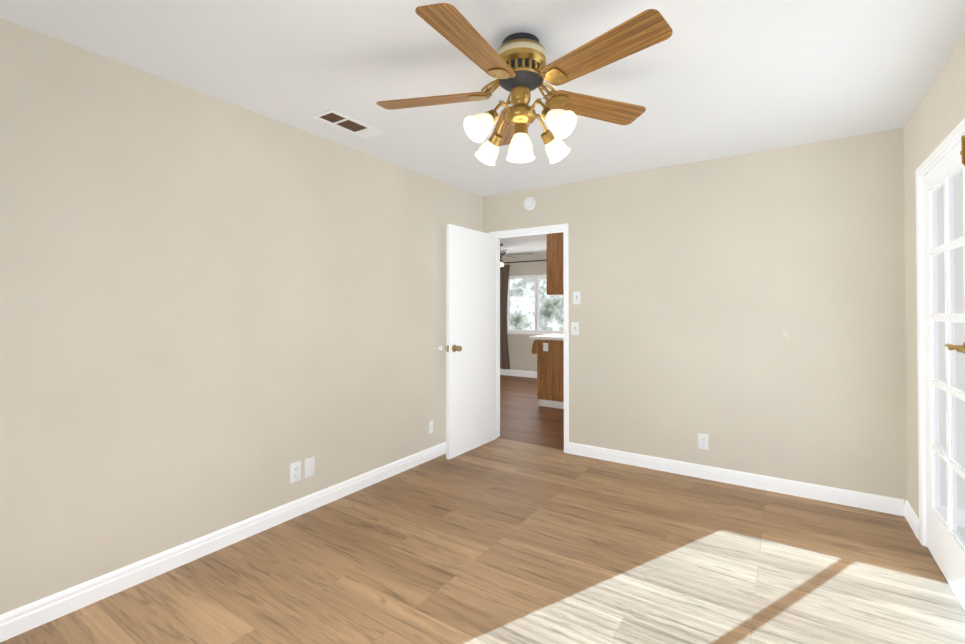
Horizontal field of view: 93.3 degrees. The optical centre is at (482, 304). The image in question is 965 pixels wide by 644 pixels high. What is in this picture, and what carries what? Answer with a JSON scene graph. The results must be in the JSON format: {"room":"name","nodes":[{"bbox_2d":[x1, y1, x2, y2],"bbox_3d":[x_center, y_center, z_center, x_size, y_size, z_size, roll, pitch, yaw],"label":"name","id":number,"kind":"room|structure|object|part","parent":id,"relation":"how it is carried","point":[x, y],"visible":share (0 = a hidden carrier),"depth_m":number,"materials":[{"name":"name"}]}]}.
{"room":"empty bedroom","nodes":[
{"label":"empty bedroom","id":0,"kind":"room"},
{"bbox_2d":[0,18,482,614],"bbox_3d":[-1.228,0.105,2.889,0.120,2.440,4.509,0,-1,34],"label":"wall","id":1,"kind":"structure","parent":0,"point":[216,314],"depth_m":2.32,"materials":[{"name":"beige paint"}]},
{"bbox_2d":[0,442,445,641],"bbox_3d":[-1.172,1.275,2.839,0.015,0.100,4.269,0,-1,34],"label":"baseboard","id":2,"kind":"structure","parent":1,"relation":"attached to","point":[23,619],"depth_m":2.30,"materials":[{"name":"white wood"}]},
{"bbox_2d":[290,461,300,482],"bbox_3d":[-1.168,1.048,2.852,0.008,0.122,0.074,0,-1,34],"label":"electrical outlet","id":3,"kind":"object","parent":1,"relation":"attached to","point":[295,471],"visible":1,"depth_m":2.85,"materials":[{"name":"white plastic"}]},
{"bbox_2d":[304,456,314,477],"bbox_3d":[-1.113,1.049,2.936,0.007,0.122,0.074,0,-1,34],"label":"electrical outlet","id":4,"kind":"object","parent":1,"relation":"attached to","point":[309,466],"visible":1,"depth_m":2.93,"materials":[{"name":"white plastic"}]},
{"bbox_2d":[429,420,432,433],"bbox_3d":[-0.442,1.058,3.939,0.012,0.110,0.045,0,-1,34],"label":"jack","id":5,"kind":"object","parent":1,"relation":"attached to","point":[431,426],"visible":1,"depth_m":3.94,"materials":[{"name":"white plastic"}]},
{"bbox_2d":[432,345,442,350],"bbox_3d":[-0.386,0.379,3.951,0.100,0.049,0.049,0,-1,34],"label":"doorstop","id":6,"kind":"object","parent":1,"relation":"attached to","point":[440,348],"visible":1,"depth_m":3.93,"materials":[{"name":"beige plastic"}]},
{"bbox_2d":[0,375,964,643],"bbox_3d":[-0.196,1.392,4.508,6.828,0.100,8.370,0,-1,34],"label":"floor","id":7,"kind":"structure","parent":0,"point":[500,541],"depth_m":2.26,"materials":[{"name":"brown wood"}]},
{"bbox_2d":[529,232,563,408],"bbox_3d":[1.362,0.180,6.015,1.306,2.356,0.715,0,-1,34],"label":"kitchen cabinet","id":8,"kind":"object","parent":7,"relation":"on","point":[548,349],"depth_m":5.99,"materials":[{"name":"brown wood"}]},
{"bbox_2d":[0,0,964,196],"bbox_3d":[0.149,-1.174,1.986,3.428,0.100,4.509,0,-1,34],"label":"ceiling","id":9,"kind":"structure","parent":0,"point":[710,79],"depth_m":2.15,"materials":[{"name":"white paint"}]},
{"bbox_2d":[313,109,383,138],"bbox_3d":[-0.823,-1.111,2.825,0.170,0.008,0.410,0,-1,34],"label":"ceiling vent","id":10,"kind":"object","parent":9,"relation":"in","point":[343,122],"visible":1,"depth_m":2.81,"materials":[{"name":"white plastic"}]},
{"bbox_2d":[376,3,672,165],"bbox_3d":[0.150,-0.875,1.920,1.253,0.499,1.216,0,-1,34],"label":"ceiling fan","id":11,"kind":"object","parent":9,"relation":"hanging from","point":[517,66],"visible":1,"depth_m":1.86,"materials":[{"name":"brown wood"}]},
{"bbox_3d":[-0.220,-0.912,2.041,0.505,0.006,0.150,0,11,12],"label":"blade","id":12,"kind":"part","parent":11,"relation":"part of","materials":[{"name":"brown wood"}]},
{"label":"blade","id":13,"kind":"part","parent":11,"relation":"part of","materials":[{"name":"brown wood"}]},
{"bbox_3d":[0.125,-0.908,2.347,0.150,0.006,0.505,-12,1,-6],"label":"blade","id":14,"kind":"part","parent":11,"relation":"part of","materials":[{"name":"brown wood"}]},
{"bbox_3d":[0.523,-0.911,2.114,0.505,0.006,0.150,0,-13,-24],"label":"blade","id":15,"kind":"part","parent":11,"relation":"part of","materials":[{"name":"brown wood"}]},
{"bbox_3d":[0.425,-0.915,1.663,0.150,0.006,0.505,16,-11,-40],"label":"blade","id":16,"kind":"part","parent":11,"relation":"part of","materials":[{"name":"brown wood"}]},
{"bbox_2d":[500,234,545,254],"bbox_3d":[0.151,-1.042,7.011,4.660,0.100,3.861,0,-1,34],"label":"ceiling","id":17,"kind":"structure","parent":0,"point":[526,244],"depth_m":7.50,"materials":[{"name":"white paint"}]},
{"bbox_2d":[500,244,533,266],"bbox_3d":[0.289,-0.794,7.476,1.090,0.385,1.050,0,-1,34],"label":"fan","id":18,"kind":"object","parent":17,"relation":"hanging from","point":[502,253],"visible":0.42,"depth_m":7.38,"materials":[{"name":"grey metal"}]},
{"bbox_2d":[502,252,552,371],"bbox_3d":[1.187,0.155,8.555,4.660,2.460,0.120,0,-1,34],"label":"wall","id":19,"kind":"structure","parent":0,"point":[522,357],"depth_m":8.75,"materials":[{"name":"paint"}]},
{"bbox_2d":[500,369,536,377],"bbox_3d":[1.150,1.324,8.487,4.420,0.120,0.015,0,-1,34],"label":"baseboard","id":20,"kind":"structure","parent":19,"relation":"attached to","point":[521,373],"depth_m":8.78,"materials":[{"name":"white wood"}]},
{"bbox_2d":[503,259,545,263],"bbox_3d":[0.845,-0.813,8.656,2.434,0.046,0.104,0,-1,34],"label":"rail","id":21,"kind":"object","parent":19,"relation":"attached to","point":[524,261],"visible":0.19,"depth_m":8.63,"materials":[{"name":"brown metal"}]},
{"bbox_2d":[500,265,509,368],"bbox_3d":[0.223,0.245,9.020,0.740,2.031,0.060,0,-1,34],"label":"curtain","id":22,"kind":"object","parent":21,"relation":"hanging from","point":[504,353],"visible":0.25,"depth_m":8.88,"materials":[{"name":"brown fabric"}]},
{"bbox_2d":[507,274,563,334],"bbox_3d":[1.103,0.004,8.580,1.645,1.127,0.135,0,-1,34],"label":"window","id":23,"kind":"structure","parent":19,"relation":"in","point":[536,331],"depth_m":8.65,"materials":[{"name":"white"}]},
{"bbox_2d":[483,128,906,504],"bbox_3d":[1.415,0.615,3.760,3.308,3.440,0.120,0,-1,34],"label":"wall","id":24,"kind":"structure","parent":0,"point":[701,286],"depth_m":3.34,"materials":[{"name":"beige paint"}]},
{"bbox_2d":[445,224,495,458],"bbox_3d":[-0.077,0.320,4.225,0.168,2.022,0.756,0,-1,34],"label":"door","id":25,"kind":"structure","parent":24,"relation":"in","point":[470,347],"depth_m":4.16,"materials":[{"name":"white wood"}]},
{"bbox_2d":[489,223,568,452],"bbox_3d":[0.457,0.306,4.401,0.853,2.070,0.146,0,-1,34],"label":"door frame","id":26,"kind":"structure","parent":24,"relation":"attached to","point":[558,228],"depth_m":4.22,"materials":[{"name":"white wood"}]},
{"bbox_2d":[524,197,535,209],"bbox_3d":[0.444,-0.958,4.327,0.124,0.124,0.038,0,-1,34],"label":"smoke detector","id":27,"kind":"object","parent":24,"relation":"attached to","point":[529,203],"visible":1,"depth_m":4.31,"materials":[{"name":"white plastic"}]},
{"bbox_2d":[571,322,578,334],"bbox_3d":[0.825,0.216,4.074,0.070,0.114,0.018,0,-1,34],"label":"switch plate","id":28,"kind":"object","parent":24,"relation":"attached to","point":[574,328],"visible":1,"depth_m":4.07,"materials":[{"name":"white plastic"}]},
{"bbox_2d":[573,291,580,303],"bbox_3d":[0.839,-0.058,4.067,0.070,0.114,0.018,0,-1,34],"label":"switch plate","id":29,"kind":"object","parent":24,"relation":"attached to","point":[576,297],"visible":1,"depth_m":4.07,"materials":[{"name":"white plastic"}]},
{"bbox_2d":[698,433,708,449],"bbox_3d":[1.692,1.051,3.494,0.072,0.118,0.008,0,-1,34],"label":"electrical outlet","id":30,"kind":"object","parent":24,"relation":"attached to","point":[703,442],"visible":1,"depth_m":3.49,"materials":[{"name":"white plastic"}]},
{"bbox_2d":[568,442,903,515],"bbox_3d":[1.328,1.284,3.730,3.156,0.100,0.015,0,-1,34],"label":"baseboard","id":31,"kind":"structure","parent":24,"relation":"attached to","point":[884,504],"depth_m":3.31,"materials":[{"name":"white wood"}]},
{"bbox_2d":[781,332,789,338],"bbox_3d":[2.132,0.216,3.209,0.050,0.050,0.009,0,-1,34],"label":"doorstop","id":32,"kind":"object","parent":24,"relation":"attached to","point":[785,335],"visible":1,"depth_m":3.21,"materials":[{"name":"beige plastic"}]},
{"bbox_2d":[904,34,964,517],"bbox_3d":[1.492,0.586,1.000,0.120,3.440,4.389,0,-1,34],"label":"wall","id":33,"kind":"structure","parent":0,"point":[937,117],"depth_m":2.63,"materials":[{"name":"beige paint"}]},
{"bbox_2d":[904,500,918,538],"bbox_3d":[1.470,1.256,1.081,0.015,0.100,4.269,0,-1,34],"label":"baseboard","id":34,"kind":"structure","parent":33,"relation":"attached to","point":[911,517],"depth_m":2.69,"materials":[{"name":"white wood"}]},
{"bbox_2d":[916,118,964,546],"bbox_3d":[2.025,0.275,1.815,0.135,2.078,1.682,0,-1,34],"label":"door frame","id":35,"kind":"structure","parent":33,"relation":"attached to","point":[950,142],"depth_m":2.50,"materials":[{"name":"white wood"}]},
{"bbox_2d":[923,135,964,609],"bbox_3d":[2.192,0.303,2.174,0.100,2.014,0.780,0,-1,34],"label":"french door","id":36,"kind":"structure","parent":33,"relation":"in","point":[944,244],"depth_m":2.17,"materials":[{"name":"white wood"}]},
{"bbox_2d":[956,346,964,352],"bbox_3d":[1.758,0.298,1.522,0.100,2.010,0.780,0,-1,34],"label":"door handle","id":37,"kind":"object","parent":36,"relation":"attached to","point":[960,349],"depth_m":1.81,"materials":[{"name":"gold metal"}]},
{"label":"outside","id":38,"kind":"structure","parent":0,"visible":0},
{"bbox_2d":[510,277,563,330],"bbox_3d":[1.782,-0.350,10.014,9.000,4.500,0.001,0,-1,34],"label":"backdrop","id":39,"kind":"structure","parent":38,"point":[552,308],"depth_m":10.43,"materials":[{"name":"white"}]}
]}

